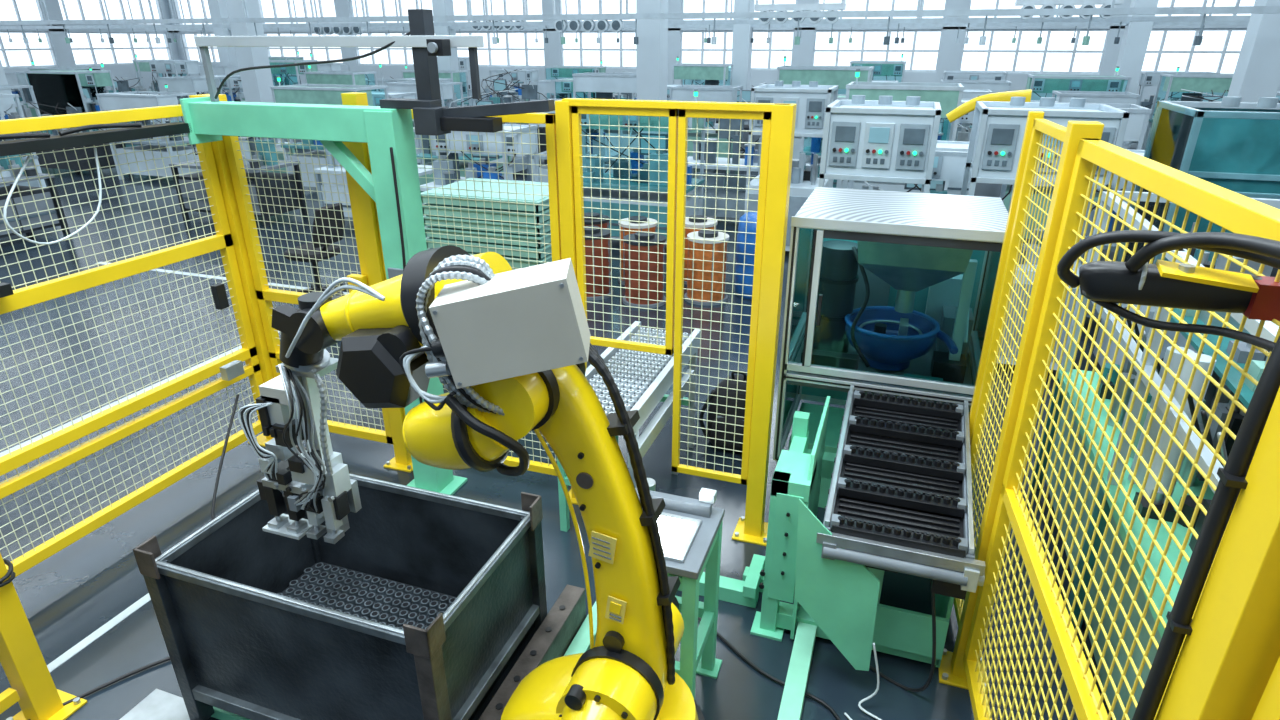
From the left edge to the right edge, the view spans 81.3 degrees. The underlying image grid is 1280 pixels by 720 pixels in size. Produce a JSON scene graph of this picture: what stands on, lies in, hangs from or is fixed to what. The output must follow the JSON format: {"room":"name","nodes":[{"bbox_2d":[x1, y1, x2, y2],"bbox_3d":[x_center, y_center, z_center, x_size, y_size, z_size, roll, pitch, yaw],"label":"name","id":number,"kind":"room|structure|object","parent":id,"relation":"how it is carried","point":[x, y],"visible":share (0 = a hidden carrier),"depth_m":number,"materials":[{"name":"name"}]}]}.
{"room":"workspace","nodes":[
{"label":"workspace","id":0,"kind":"room"},
{"bbox_2d":[0,0,182,106],"bbox_3d":[-25.457,-8.234,16.545,0.250,7.000,34.000,8,24,18],"label":"wall","id":1,"kind":"structure","parent":0,"point":[63,52],"depth_m":27.92,"materials":[{"name":"paint"}]},
{"bbox_2d":[0,0,171,67],"bbox_3d":[-25.434,-8.299,16.508,0.080,4.050,33.430,8,24,18],"label":"window","id":2,"kind":"structure","parent":1,"relation":"in","point":[150,47],"depth_m":28.65,"materials":[{"name":"glass"}]},
{"bbox_2d":[0,122,1142,719],"bbox_3d":[-4.576,-2.091,11.222,44.000,0.103,34.000,8,24,18],"label":"floor","id":3,"kind":"structure","parent":0,"point":[64,598],"depth_m":4.57,"materials":[{"name":"grey concrete"}]},
{"bbox_2d":[0,85,43,162],"bbox_3d":[-13.276,-4.823,15.441,1.500,1.600,0.850,8,24,18],"label":"machine","id":4,"kind":"object","parent":3,"relation":"on","point":[4,89],"visible":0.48,"depth_m":15.28,"materials":[{"name":"grey paint"}]},
{"bbox_2d":[0,94,45,187],"bbox_3d":[-10.012,-3.001,11.059,0.850,1.703,1.500,8,24,18],"label":"machine","id":5,"kind":"object","parent":3,"relation":"on","point":[35,183],"visible":0.12,"depth_m":11.45,"materials":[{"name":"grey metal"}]},
{"bbox_2d":[5,71,41,132],"bbox_3d":[-17.561,-7.345,21.296,1.300,1.623,0.850,8,24,18],"label":"machine","id":6,"kind":"object","parent":3,"relation":"on","point":[13,78],"visible":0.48,"depth_m":20.74,"materials":[{"name":"grey paint"}]},
{"bbox_2d":[0,139,69,237],"bbox_3d":[-8.521,-2.189,9.456,0.850,1.475,1.600,8,24,18],"label":"machine","id":7,"kind":"object","parent":3,"relation":"on","point":[16,162],"visible":0.67,"depth_m":9.83,"materials":[{"name":"grey metal"}]},
{"bbox_2d":[0,554,86,719],"bbox_3d":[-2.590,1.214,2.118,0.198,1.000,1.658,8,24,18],"label":"fence post","id":8,"kind":"object","parent":3,"relation":"on","point":[23,663],"visible":1,"depth_m":2.81,"materials":[{"name":"yellow metal"}]},
{"bbox_2d":[27,61,107,103],"bbox_3d":[-15.642,-7.225,20.616,1.700,1.939,0.850,8,24,18],"label":"machine","id":9,"kind":"object","parent":3,"relation":"on","point":[100,89],"visible":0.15,"depth_m":20.52,"materials":[{"name":"grey paint"}]},
{"bbox_2d":[23,63,117,131],"bbox_3d":[-13.266,-5.950,17.605,1.700,1.967,0.850,8,24,18],"label":"machine","id":10,"kind":"object","parent":3,"relation":"on","point":[52,87],"visible":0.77,"depth_m":17.17,"materials":[{"name":"grey paint"}]},
{"bbox_2d":[25,101,125,176],"bbox_3d":[-11.246,-4.427,14.837,1.600,1.349,0.850,8,24,18],"label":"machine","id":11,"kind":"object","parent":3,"relation":"on","point":[60,156],"visible":0.28,"depth_m":14.63,"materials":[{"name":"grey metal"}]},
{"bbox_2d":[0,94,273,576],"bbox_3d":[-3.035,0.230,2.928,0.296,2.168,4.101,8,24,18],"label":"fence","id":12,"kind":"object","parent":3,"relation":"on","point":[229,238],"visible":0.9,"depth_m":3.86,"materials":[{"name":"yellow metal"}]},
{"bbox_2d":[96,91,201,179],"bbox_3d":[-9.142,-4.229,14.120,1.500,1.549,0.850,8,24,18],"label":"machine","id":13,"kind":"object","parent":3,"relation":"on","point":[117,100],"visible":0.48,"depth_m":13.88,"materials":[{"name":"grey metal"}]},
{"bbox_2d":[132,54,188,102],"bbox_3d":[-16.041,-9.239,25.207,1.400,2.024,0.850,8,24,18],"label":"machine","id":14,"kind":"object","parent":3,"relation":"on","point":[144,66],"visible":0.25,"depth_m":24.83,"materials":[{"name":"grey paint"}]},
{"bbox_2d":[135,60,204,104],"bbox_3d":[-13.908,-7.930,22.304,1.500,1.904,0.850,8,24,18],"label":"machine","id":15,"kind":"object","parent":3,"relation":"on","point":[173,67],"visible":0.43,"depth_m":21.98,"materials":[{"name":"white metal"}]},
{"bbox_2d":[156,76,222,136],"bbox_3d":[-11.544,-6.498,19.366,1.200,1.587,0.850,8,24,18],"label":"machine","id":16,"kind":"object","parent":3,"relation":"on","point":[191,84],"visible":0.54,"depth_m":18.82,"materials":[{"name":"white metal"}]},
{"bbox_2d":[190,65,244,100],"bbox_3d":[-13.747,-8.774,24.532,1.500,1.701,0.850,8,24,18],"label":"machine","id":17,"kind":"object","parent":3,"relation":"on","point":[217,69],"visible":0.16,"depth_m":23.93,"materials":[{"name":"grey paint"}]},
{"bbox_2d":[207,0,244,97],"bbox_3d":[-13.823,-11.477,24.556,0.600,6.650,0.600,8,24,18],"label":"column","id":18,"kind":"structure","parent":3,"relation":"on","point":[217,8],"depth_m":24.63,"materials":[{"name":"paint"}]},
{"bbox_2d":[207,75,244,101],"bbox_3d":[-12.026,-7.489,21.776,1.300,1.509,0.850,8,24,18],"label":"machine","id":19,"kind":"object","parent":3,"relation":"on","point":[230,84],"visible":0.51,"depth_m":21.51,"materials":[{"name":"grey paint"}]},
{"bbox_2d":[169,136,307,226],"bbox_3d":[-5.935,-2.834,10.960,1.600,1.475,0.850,8,24,18],"label":"machine","id":20,"kind":"object","parent":3,"relation":"on","point":[189,186],"visible":0.38,"depth_m":10.83,"materials":[{"name":"grey metal"}]},
{"bbox_2d":[225,0,281,150],"bbox_3d":[-8.279,-7.581,15.467,0.600,6.650,0.600,8,24,18],"label":"column","id":21,"kind":"structure","parent":3,"relation":"on","point":[256,83],"depth_m":15.80,"materials":[{"name":"paint"}]},
{"bbox_2d":[269,53,318,85],"bbox_3d":[-9.900,-7.479,20.971,1.700,2.126,0.850,8,24,18],"label":"machine","id":22,"kind":"object","parent":3,"relation":"on","point":[294,80],"visible":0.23,"depth_m":20.66,"materials":[{"name":"grey paint"}]},
{"bbox_2d":[283,203,345,295],"bbox_3d":[-3.301,-1.105,7.585,0.586,0.956,0.590,8,24,18],"label":"office chair","id":23,"kind":"object","parent":3,"relation":"on","point":[333,222],"visible":0.65,"depth_m":7.44,"materials":[{"name":"black plastic"}]},
{"bbox_2d":[180,96,466,494],"bbox_3d":[-1.729,-0.305,4.176,1.360,2.170,0.270,8,24,18],"label":"frame","id":24,"kind":"object","parent":3,"relation":"on","point":[393,184],"visible":0.55,"depth_m":3.76,"materials":[{"name":"paint"}]},
{"bbox_2d":[194,9,554,135],"bbox_3d":[-1.351,-1.383,3.582,1.993,0.540,0.190,8,24,18],"label":"camera","id":25,"kind":"object","parent":24,"relation":"attached to","point":[430,118],"visible":1,"depth_m":3.48,"materials":[{"name":"metal"}]},
{"bbox_2d":[270,76,388,186],"bbox_3d":[-5.189,-3.849,12.777,1.700,1.908,0.850,8,24,18],"label":"machine","id":26,"kind":"object","parent":3,"relation":"on","point":[330,94],"visible":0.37,"depth_m":12.50,"materials":[{"name":"grey paint"}]},
{"bbox_2d":[303,65,377,90],"bbox_3d":[-7.048,-6.039,17.849,1.400,1.938,0.850,8,24,18],"label":"machine","id":27,"kind":"object","parent":3,"relation":"on","point":[316,77],"visible":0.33,"depth_m":17.26,"materials":[{"name":"grey paint"}]},
{"bbox_2d":[120,585,596,719],"bbox_3d":[-1.079,1.213,2.977,1.590,0.324,1.550,8,24,18],"label":"platform","id":28,"kind":"object","parent":3,"relation":"on","point":[564,631],"visible":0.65,"depth_m":2.90,"materials":[{"name":"grey paint"}]},
{"bbox_2d":[133,445,546,719],"bbox_3d":[-1.040,0.939,2.816,1.158,0.795,0.748,8,24,18],"label":"bin","id":29,"kind":"object","parent":28,"relation":"on","point":[428,601],"visible":1,"depth_m":2.68,"materials":[{"name":"black metal"}]},
{"bbox_2d":[312,148,433,219],"bbox_3d":[-3.665,-2.701,10.498,1.600,1.594,0.850,8,24,18],"label":"machine","id":30,"kind":"object","parent":3,"relation":"on","point":[421,171],"visible":0.02,"depth_m":10.45,"materials":[{"name":"metal"}]},
{"bbox_2d":[223,92,561,475],"bbox_3d":[-1.369,-0.350,4.245,2.055,2.200,0.198,8,24,18],"label":"fence","id":31,"kind":"object","parent":3,"relation":"on","point":[363,207],"visible":0.34,"depth_m":4.19,"materials":[{"name":"yellow metal"}]},
{"bbox_2d":[371,91,423,164],"bbox_3d":[-5.190,-4.616,15.100,1.200,1.488,0.850,8,24,18],"label":"machine","id":32,"kind":"object","parent":3,"relation":"on","point":[376,95],"visible":0.07,"depth_m":14.93,"materials":[{"name":"white metal"}]},
{"bbox_2d":[385,81,463,137],"bbox_3d":[-4.906,-5.574,17.233,1.500,1.569,0.850,8,24,18],"label":"machine","id":33,"kind":"object","parent":3,"relation":"on","point":[446,92],"visible":0.17,"depth_m":16.72,"materials":[{"name":"grey paint"}]},
{"bbox_2d":[28,394,840,719],"bbox_3d":[-0.991,1.059,3.138,3.714,0.531,2.009,8,24,18],"label":"cable","id":34,"kind":"object","parent":3,"relation":"on","point":[721,637],"visible":0.46,"depth_m":3.16,"materials":[{"name":"black rubber"}]},
{"bbox_2d":[401,65,468,105],"bbox_3d":[-5.987,-7.742,22.018,1.700,1.784,0.850,8,24,18],"label":"machine","id":35,"kind":"object","parent":3,"relation":"on","point":[454,74],"visible":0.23,"depth_m":21.56,"materials":[{"name":"grey paint"}]},
{"bbox_2d":[432,0,461,106],"bbox_3d":[-5.801,-10.370,21.974,0.600,6.650,0.600,8,24,18],"label":"column","id":36,"kind":"structure","parent":3,"relation":"on","point":[440,7],"depth_m":22.11,"materials":[{"name":"paint"}]},
{"bbox_2d":[413,119,510,191],"bbox_3d":[-2.920,-3.378,12.114,1.400,1.565,0.850,8,24,18],"label":"machine","id":37,"kind":"object","parent":3,"relation":"on","point":[426,143],"visible":0.08,"depth_m":12.06,"materials":[{"name":"grey paint"}]},
{"bbox_2d":[238,245,704,719],"bbox_3d":[-0.486,0.605,2.289,1.651,1.985,0.700,8,24,18],"label":"robot","id":38,"kind":"object","parent":3,"relation":"on","point":[511,350],"visible":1,"depth_m":1.97,"materials":[{"name":"yellow paint"}]},
{"bbox_2d":[413,124,539,225],"bbox_3d":[-2.009,-2.133,9.304,1.300,1.490,0.850,8,24,18],"label":"machine","id":39,"kind":"object","parent":3,"relation":"on","point":[507,127],"visible":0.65,"depth_m":9.12,"materials":[{"name":"grey paint"}]},
{"bbox_2d":[421,178,551,269],"bbox_3d":[-1.030,-0.616,5.835,1.050,1.435,0.800,8,24,18],"label":"trays","id":40,"kind":"object","parent":3,"relation":"on","point":[503,197],"visible":0.3,"depth_m":5.34,"materials":[{"name":"green plastic"}]},
{"bbox_2d":[449,88,530,173],"bbox_3d":[-3.046,-4.378,14.385,1.600,1.615,0.850,8,24,18],"label":"machine","id":41,"kind":"object","parent":3,"relation":"on","point":[518,159],"visible":0.16,"depth_m":14.27,"materials":[{"name":"metal"}]},
{"bbox_2d":[467,69,524,123],"bbox_3d":[-3.623,-6.457,19.017,1.600,1.787,0.850,8,24,18],"label":"machine","id":42,"kind":"object","parent":3,"relation":"on","point":[497,86],"visible":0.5,"depth_m":18.86,"materials":[{"name":"metal"}]},
{"bbox_2d":[489,69,539,100],"bbox_3d":[-3.939,-8.335,23.635,1.300,1.601,0.850,8,24,18],"label":"machine","id":43,"kind":"object","parent":3,"relation":"on","point":[526,75],"visible":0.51,"depth_m":23.36,"materials":[{"name":"grey paint"}]},
{"bbox_2d":[483,79,547,162],"bbox_3d":[-2.630,-5.309,16.479,1.600,1.676,0.850,8,24,18],"label":"machine","id":44,"kind":"object","parent":3,"relation":"on","point":[529,92],"visible":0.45,"depth_m":16.13,"materials":[{"name":"grey metal"}]},
{"bbox_2d":[536,80,587,99],"bbox_3d":[-2.129,-7.045,20.847,1.200,1.426,0.850,8,24,18],"label":"machine","id":45,"kind":"object","parent":3,"relation":"on","point":[544,86],"visible":0.23,"depth_m":20.40,"materials":[{"name":"white metal"}]},
{"bbox_2d":[544,61,605,99],"bbox_3d":[-1.963,-8.191,22.944,1.700,1.881,0.850,8,24,18],"label":"machine","id":46,"kind":"object","parent":3,"relation":"on","point":[556,71],"visible":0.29,"depth_m":22.69,"materials":[{"name":"grey paint"}]},
{"bbox_2d":[530,99,623,182],"bbox_3d":[-0.963,-3.128,11.476,1.200,1.607,0.850,8,24,18],"label":"machine","id":47,"kind":"object","parent":3,"relation":"on","point":[604,152],"visible":0.18,"depth_m":11.32,"materials":[{"name":"grey metal"}]},
{"bbox_2d":[553,78,619,98],"bbox_3d":[-1.286,-6.110,18.275,1.400,1.733,0.850,8,24,18],"label":"machine","id":48,"kind":"object","parent":3,"relation":"on","point":[567,83],"visible":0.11,"depth_m":18.20,"materials":[{"name":"grey paint"}]},
{"bbox_2d":[584,212,610,273],"bbox_3d":[-0.541,-1.275,8.306,0.448,0.700,0.448,8,24,18],"label":"drum","id":49,"kind":"object","parent":3,"relation":"on","point":[587,221],"visible":0.2,"depth_m":8.10,"materials":[{"name":"grey paint"}]},
{"bbox_2d":[584,226,612,299],"bbox_3d":[-0.504,-1.019,7.709,0.448,0.700,0.448,8,24,18],"label":"drum","id":50,"kind":"object","parent":3,"relation":"on","point":[599,252],"visible":0.56,"depth_m":7.56,"materials":[{"name":"orange paint"}]},
{"bbox_2d":[572,72,636,160],"bbox_3d":[-0.543,-5.085,15.780,1.500,1.816,0.850,8,24,18],"label":"machine","id":51,"kind":"object","parent":3,"relation":"on","point":[604,85],"visible":0.22,"depth_m":15.29,"materials":[{"name":"white metal"}]},
{"bbox_2d":[557,321,700,531],"bbox_3d":[-0.026,0.393,4.300,0.480,0.790,1.350,8,24,18],"label":"conveyor","id":52,"kind":"object","parent":3,"relation":"on","point":[642,379],"visible":0.61,"depth_m":4.07,"materials":[{"name":"metal"}]},
{"bbox_2d":[618,216,656,284],"bbox_3d":[-0.022,-1.203,8.138,0.448,0.700,0.448,8,24,18],"label":"drum","id":53,"kind":"object","parent":3,"relation":"on","point":[623,225],"visible":0.38,"depth_m":7.95,"materials":[{"name":"grey paint"}]},
{"bbox_2d":[581,89,705,242],"bbox_3d":[-0.107,-2.433,9.488,1.700,1.897,0.850,8,24,18],"label":"machine","id":54,"kind":"object","parent":3,"relation":"on","point":[594,118],"visible":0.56,"depth_m":9.34,"materials":[{"name":"grey paint"}]},
{"bbox_2d":[623,231,665,307],"bbox_3d":[0.046,-0.923,7.483,0.448,0.700,0.448,8,24,18],"label":"drum","id":55,"kind":"object","parent":3,"relation":"on","point":[638,236],"visible":0.87,"depth_m":7.34,"materials":[{"name":"orange paint"}]},
{"bbox_2d":[636,0,667,160],"bbox_3d":[0.215,-6.410,12.733,0.600,6.650,0.600,8,24,18],"label":"column","id":56,"kind":"structure","parent":3,"relation":"on","point":[652,34],"depth_m":13.01,"materials":[{"name":"paint"}]},
{"bbox_2d":[555,98,796,545],"bbox_3d":[0.142,-0.142,3.758,1.201,2.200,0.198,8,24,18],"label":"fence","id":57,"kind":"object","parent":3,"relation":"on","point":[778,130],"visible":0.85,"depth_m":3.56,"materials":[{"name":"yellow metal"}]},
{"bbox_2d":[635,488,724,699],"bbox_3d":[0.082,0.945,2.898,0.420,0.880,0.440,8,24,18],"label":"table","id":58,"kind":"object","parent":3,"relation":"on","point":[690,529],"visible":0.52,"depth_m":2.77,"materials":[{"name":"green paint"}]},
{"bbox_2d":[684,215,717,284],"bbox_3d":[0.627,-1.218,8.173,0.448,0.700,0.448,8,24,18],"label":"drum","id":59,"kind":"object","parent":3,"relation":"on","point":[689,222],"visible":0.25,"depth_m":7.97,"materials":[{"name":"grey paint"}]},
{"bbox_2d":[672,57,732,132],"bbox_3d":[1.617,-6.823,19.515,1.400,2.067,0.850,8,24,18],"label":"machine","id":60,"kind":"object","parent":3,"relation":"on","point":[711,73],"visible":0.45,"depth_m":18.95,"materials":[{"name":"grey paint"}]},
{"bbox_2d":[669,85,742,172],"bbox_3d":[1.329,-4.729,15.219,1.300,1.603,0.850,8,24,18],"label":"machine","id":61,"kind":"object","parent":3,"relation":"on","point":[706,93],"visible":0.41,"depth_m":14.75,"materials":[{"name":"grey paint"}]},
{"bbox_2d":[684,229,728,305],"bbox_3d":[0.680,-0.956,7.562,0.448,0.700,0.448,8,24,18],"label":"drum","id":62,"kind":"object","parent":3,"relation":"on","point":[709,234],"visible":0.83,"depth_m":7.42,"materials":[{"name":"orange paint"}]},
{"bbox_2d":[678,554,765,607],"bbox_3d":[0.393,1.042,3.611,0.420,0.140,0.250,8,24,18],"label":"beam","id":63,"kind":"structure","parent":3,"relation":"on","point":[745,592],"depth_m":3.52,"materials":[{"name":"green metal"}]},
{"bbox_2d":[699,370,746,451],"bbox_3d":[0.609,0.311,4.825,0.427,0.527,0.323,8,24,18],"label":"backpack","id":64,"kind":"object","parent":3,"relation":"on","point":[732,384],"visible":0.69,"depth_m":4.75,"materials":[{"name":"black fabric"}]},
{"bbox_2d":[687,118,760,217],"bbox_3d":[1.369,-2.832,10.714,1.600,1.664,0.850,8,24,18],"label":"machine","id":65,"kind":"object","parent":3,"relation":"on","point":[735,124],"visible":0.41,"depth_m":10.64,"materials":[{"name":"metal"}]},
{"bbox_2d":[715,85,760,151],"bbox_3d":[2.608,-5.468,17.067,1.600,1.506,0.850,8,24,18],"label":"machine","id":66,"kind":"object","parent":3,"relation":"on","point":[746,94],"visible":0.05,"depth_m":16.92,"materials":[{"name":"grey metal"}]},
{"bbox_2d":[732,0,754,124],"bbox_3d":[2.694,-9.198,19.239,0.600,6.650,0.600,8,24,18],"label":"column","id":67,"kind":"structure","parent":3,"relation":"on","point":[742,33],"depth_m":19.49,"materials":[{"name":"paint"}]},
{"bbox_2d":[735,212,756,299],"bbox_3d":[1.207,-1.077,7.667,0.440,0.840,0.440,8,24,18],"label":"barrel","id":68,"kind":"object","parent":3,"relation":"on","point":[751,216],"visible":0.35,"depth_m":7.53,"materials":[{"name":"blue plastic"}]},
{"bbox_2d":[744,81,838,250],"bbox_3d":[1.829,-2.376,9.109,0.900,1.930,0.820,8,24,18],"label":"machine","id":69,"kind":"object","parent":3,"relation":"on","point":[812,100],"visible":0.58,"depth_m":8.73,"materials":[{"name":"grey paint"}]},
{"bbox_2d":[800,94,845,187],"bbox_3d":[3.406,-3.562,12.277,1.400,1.776,0.850,8,24,18],"label":"machine","id":70,"kind":"object","parent":3,"relation":"on","point":[816,143],"visible":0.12,"depth_m":12.16,"materials":[{"name":"grey paint"}]},
{"bbox_2d":[777,56,873,159],"bbox_3d":[3.505,-4.694,14.405,1.700,2.178,0.850,8,24,18],"label":"machine","id":71,"kind":"object","parent":3,"relation":"on","point":[840,76],"visible":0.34,"depth_m":13.81,"materials":[{"name":"grey paint"}]},
{"bbox_2d":[750,385,985,719],"bbox_3d":[0.944,0.805,3.171,0.844,0.925,1.326,8,24,18],"label":"conveyor","id":72,"kind":"object","parent":3,"relation":"on","point":[900,500],"visible":1,"depth_m":3.04,"materials":[{"name":"green metal"}]},
{"bbox_2d":[850,54,905,81],"bbox_3d":[6.354,-7.153,20.220,1.400,2.118,0.850,8,24,18],"label":"machine","id":73,"kind":"object","parent":3,"relation":"on","point":[881,68],"visible":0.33,"depth_m":19.88,"materials":[{"name":"grey paint"}]},
{"bbox_2d":[818,95,941,192],"bbox_3d":[1.871,-1.099,6.067,0.800,1.980,0.820,8,24,18],"label":"cabinet","id":74,"kind":"object","parent":3,"relation":"on","point":[880,140],"visible":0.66,"depth_m":5.48,"materials":[{"name":"white metal"}]},
{"bbox_2d":[773,187,1007,507],"bbox_3d":[1.284,0.036,3.971,0.960,1.705,0.862,8,24,18],"label":"enclosure","id":75,"kind":"object","parent":3,"relation":"on","point":[889,293],"visible":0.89,"depth_m":3.71,"materials":[{"name":"metal"}]},
{"bbox_2d":[836,69,964,192],"bbox_3d":[3.415,-2.756,9.967,1.400,2.114,0.850,8,24,18],"label":"machine","id":76,"kind":"object","parent":3,"relation":"on","point":[949,95],"visible":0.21,"depth_m":9.37,"materials":[{"name":"grey paint"}]},
{"bbox_2d":[843,140,1013,210],"bbox_3d":[2.734,-1.296,7.279,1.500,1.547,0.850,8,24,18],"label":"machine","id":77,"kind":"object","parent":3,"relation":"on","point":[950,158],"visible":0.06,"depth_m":7.01,"materials":[{"name":"grey paint"}]},
{"bbox_2d":[943,71,1007,79],"bbox_3d":[8.637,-6.648,19.567,1.500,1.704,0.850,8,24,18],"label":"machine","id":78,"kind":"object","parent":3,"relation":"on","point":[948,75],"visible":0.11,"depth_m":19.23,"materials":[{"name":"grey paint"}]},
{"bbox_2d":[940,79,1011,92],"bbox_3d":[7.777,-5.752,17.627,1.500,1.585,0.850,8,24,18],"label":"machine","id":79,"kind":"object","parent":3,"relation":"on","point":[996,86],"visible":0.2,"depth_m":16.97,"materials":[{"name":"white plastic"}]},
{"bbox_2d":[946,89,1031,196],"bbox_3d":[3.646,-1.895,8.116,0.814,1.990,0.360,8,24,18],"label":"robot","id":80,"kind":"object","parent":3,"relation":"on","point":[981,189],"visible":0.27,"depth_m":7.83,"materials":[{"name":"yellow paint"}]},
{"bbox_2d":[946,99,1056,195],"bbox_3d":[5.545,-3.184,11.624,1.500,1.596,0.850,8,24,18],"label":"machine","id":81,"kind":"object","parent":3,"relation":"on","point":[954,188],"visible":0.07,"depth_m":11.57,"materials":[{"name":"grey paint"}]},
{"bbox_2d":[961,97,1129,369],"bbox_3d":[3.013,-1.025,5.894,0.920,1.980,0.820,8,24,18],"label":"cabinet","id":82,"kind":"object","parent":3,"relation":"on","point":[996,137],"visible":0.33,"depth_m":5.43,"materials":[{"name":"white metal"}]},
{"bbox_2d":[1004,102,1151,238],"bbox_3d":[5.280,-2.320,9.444,1.500,1.724,0.850,8,24,18],"label":"machine","id":83,"kind":"object","parent":3,"relation":"on","point":[1139,116],"visible":0.05,"depth_m":9.05,"materials":[{"name":"grey paint"}]},
{"bbox_2d":[1025,66,1131,96],"bbox_3d":[8.629,-4.854,15.036,1.700,1.976,0.850,8,24,18],"label":"machine","id":84,"kind":"object","parent":3,"relation":"on","point":[1038,83],"visible":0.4,"depth_m":14.74,"materials":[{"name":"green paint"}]},
{"bbox_2d":[1052,91,1140,148],"bbox_3d":[7.813,-3.844,13.128,1.200,1.623,0.850,8,24,18],"label":"machine","id":85,"kind":"object","parent":3,"relation":"on","point":[1062,96],"visible":0.1,"depth_m":12.53,"materials":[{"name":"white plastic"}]},
{"bbox_2d":[939,111,1279,719],"bbox_3d":[1.147,0.650,1.846,0.313,2.248,3.288,7,24,15],"label":"fence","id":86,"kind":"object","parent":3,"relation":"on","point":[1228,667],"visible":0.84,"depth_m":1.93,"materials":[{"name":"yellow metal"}]},
{"bbox_2d":[1057,230,1279,351],"bbox_3d":[0.968,-0.131,1.277,0.188,0.192,0.426,-16,28,-33],"label":"cable bundle","id":87,"kind":"object","parent":86,"relation":"attached to","point":[1167,284],"visible":1,"depth_m":1.28,"materials":[{"name":"black plastic"}]},
{"bbox_2d":[1132,336,1279,719],"bbox_3d":[0.973,0.852,1.498,0.053,2.055,0.115,18,29,36],"label":"power cable","id":88,"kind":"object","parent":86,"relation":"attached to","point":[1232,476],"visible":1,"depth_m":1.25,"materials":[{"name":"black rubber"}]},
{"bbox_2d":[1079,149,1144,318],"bbox_3d":[4.560,-1.074,6.794,1.200,1.521,0.850,8,24,18],"label":"machine","id":89,"kind":"object","parent":3,"relation":"on","point":[1139,152],"visible":0.03,"depth_m":6.68,"materials":[{"name":"grey paint"}]},
{"bbox_2d":[1114,0,1158,93],"bbox_3d":[11.188,-8.026,16.505,0.600,6.650,0.600,8,24,18],"label":"column","id":90,"kind":"structure","parent":3,"relation":"on","point":[1136,35],"depth_m":16.74,"materials":[{"name":"paint"}]},
{"bbox_2d":[1031,190,1279,719],"bbox_3d":[2.433,0.469,2.905,1.050,1.750,2.500,8,24,18],"label":"machine","id":91,"kind":"object","parent":3,"relation":"on","point":[1269,331],"visible":0.41,"depth_m":3.00,"materials":[{"name":"green paint"}]},
{"bbox_2d":[1127,71,1219,147],"bbox_3d":[12.861,-6.088,18.198,1.500,1.753,0.850,8,24,18],"label":"machine","id":92,"kind":"object","parent":3,"relation":"on","point":[1147,78],"visible":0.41,"depth_m":18.07,"materials":[{"name":"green metal"}]},
{"bbox_2d":[1093,96,1279,372],"bbox_3d":[4.059,-0.760,5.212,1.003,2.030,0.910,8,24,18],"label":"machine","id":93,"kind":"object","parent":3,"relation":"on","point":[1232,144],"visible":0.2,"depth_m":5.29,"materials":[{"name":"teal glass"}]},
{"bbox_2d":[1141,67,1232,149],"bbox_3d":[12.141,-5.311,16.153,1.700,1.937,0.850,8,24,18],"label":"machine","id":94,"kind":"object","parent":3,"relation":"on","point":[1218,83],"visible":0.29,"depth_m":15.73,"materials":[{"name":"grey paint"}]},
{"bbox_2d":[1227,0,1279,102],"bbox_3d":[8.709,-5.238,9.999,0.600,6.650,0.600,8,24,18],"label":"column","id":95,"kind":"structure","parent":3,"relation":"on","point":[1256,75],"depth_m":10.32,"materials":[{"name":"paint"}]},
{"bbox_2d":[167,0,1279,118],"bbox_3d":[1.084,-11.720,24.680,44.000,7.000,0.250,8,24,18],"label":"wall","id":96,"kind":"structure","parent":0,"point":[950,53],"depth_m":23.95,"materials":[{"name":"paint"}]},
{"bbox_2d":[174,0,1250,74],"bbox_3d":[1.076,-11.780,24.628,43.430,4.050,0.080,8,24,18],"label":"window","id":97,"kind":"structure","parent":96,"relation":"in","point":[1045,51],"depth_m":24.07,"materials":[{"name":"glass"}]},
{"bbox_3d":[-4.576,-8.478,8.485,44.000,0.500,34.000,8,24,18],"label":"ceiling","id":98,"kind":"structure","parent":0,"visible":0},
{"bbox_2d":[310,0,368,34],"bbox_3d":[-7.599,-10.289,18.065,1.600,4.420,0.270,8,24,18],"label":"lights","id":99,"kind":"object","parent":98,"relation":"hanging from","point":[327,30],"visible":0.72,"depth_m":18.78,"materials":[{"name":"white paint"}]},
{"bbox_2d":[552,0,629,31],"bbox_3d":[-0.993,-8.552,13.987,1.600,4.400,0.270,8,24,18],"label":"lights","id":100,"kind":"object","parent":98,"relation":"hanging from","point":[617,25],"visible":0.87,"depth_m":14.69,"materials":[{"name":"white paint"}]},
{"bbox_2d":[0,0,1250,43],"bbox_3d":[-1.153,-9.110,15.556,38.000,4.610,0.100,8,24,18],"label":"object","id":101,"kind":"object","parent":98,"relation":"hanging from","point":[1160,18],"visible":0.75,"depth_m":15.43,"materials":[{"name":"grey paint"}]},
{"bbox_2d":[0,0,1279,44],"bbox_3d":[-2.657,-7.418,11.608,38.000,4.610,0.100,8,24,18],"label":"rail","id":102,"kind":"object","parent":98,"relation":"hanging from","point":[1229,9],"visible":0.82,"depth_m":11.08,"materials":[{"name":"grey metal"}]},
{"bbox_2d":[127,0,1248,42],"bbox_3d":[0.334,-10.783,19.459,38.000,4.610,0.100,8,24,18],"label":"cable trunking","id":103,"kind":"object","parent":98,"relation":"hanging from","point":[1184,23],"visible":0.52,"depth_m":18.69,"materials":[{"name":"grey paint"}]},
{"bbox_2d":[754,0,845,23],"bbox_3d":[2.876,-8.078,12.716,1.600,4.270,0.270,8,24,18],"label":"ducts","id":104,"kind":"object","parent":98,"relation":"hanging from","point":[820,6],"visible":0.56,"depth_m":13.38,"materials":[{"name":"grey metal"}]},
{"bbox_2d":[1015,0,1123,18],"bbox_3d":[7.194,-7.714,11.803,1.600,4.220,0.270,8,24,18],"label":"ducts","id":105,"kind":"object","parent":98,"relation":"hanging from","point":[1027,4],"visible":0.62,"depth_m":12.47,"materials":[{"name":"grey metal"}]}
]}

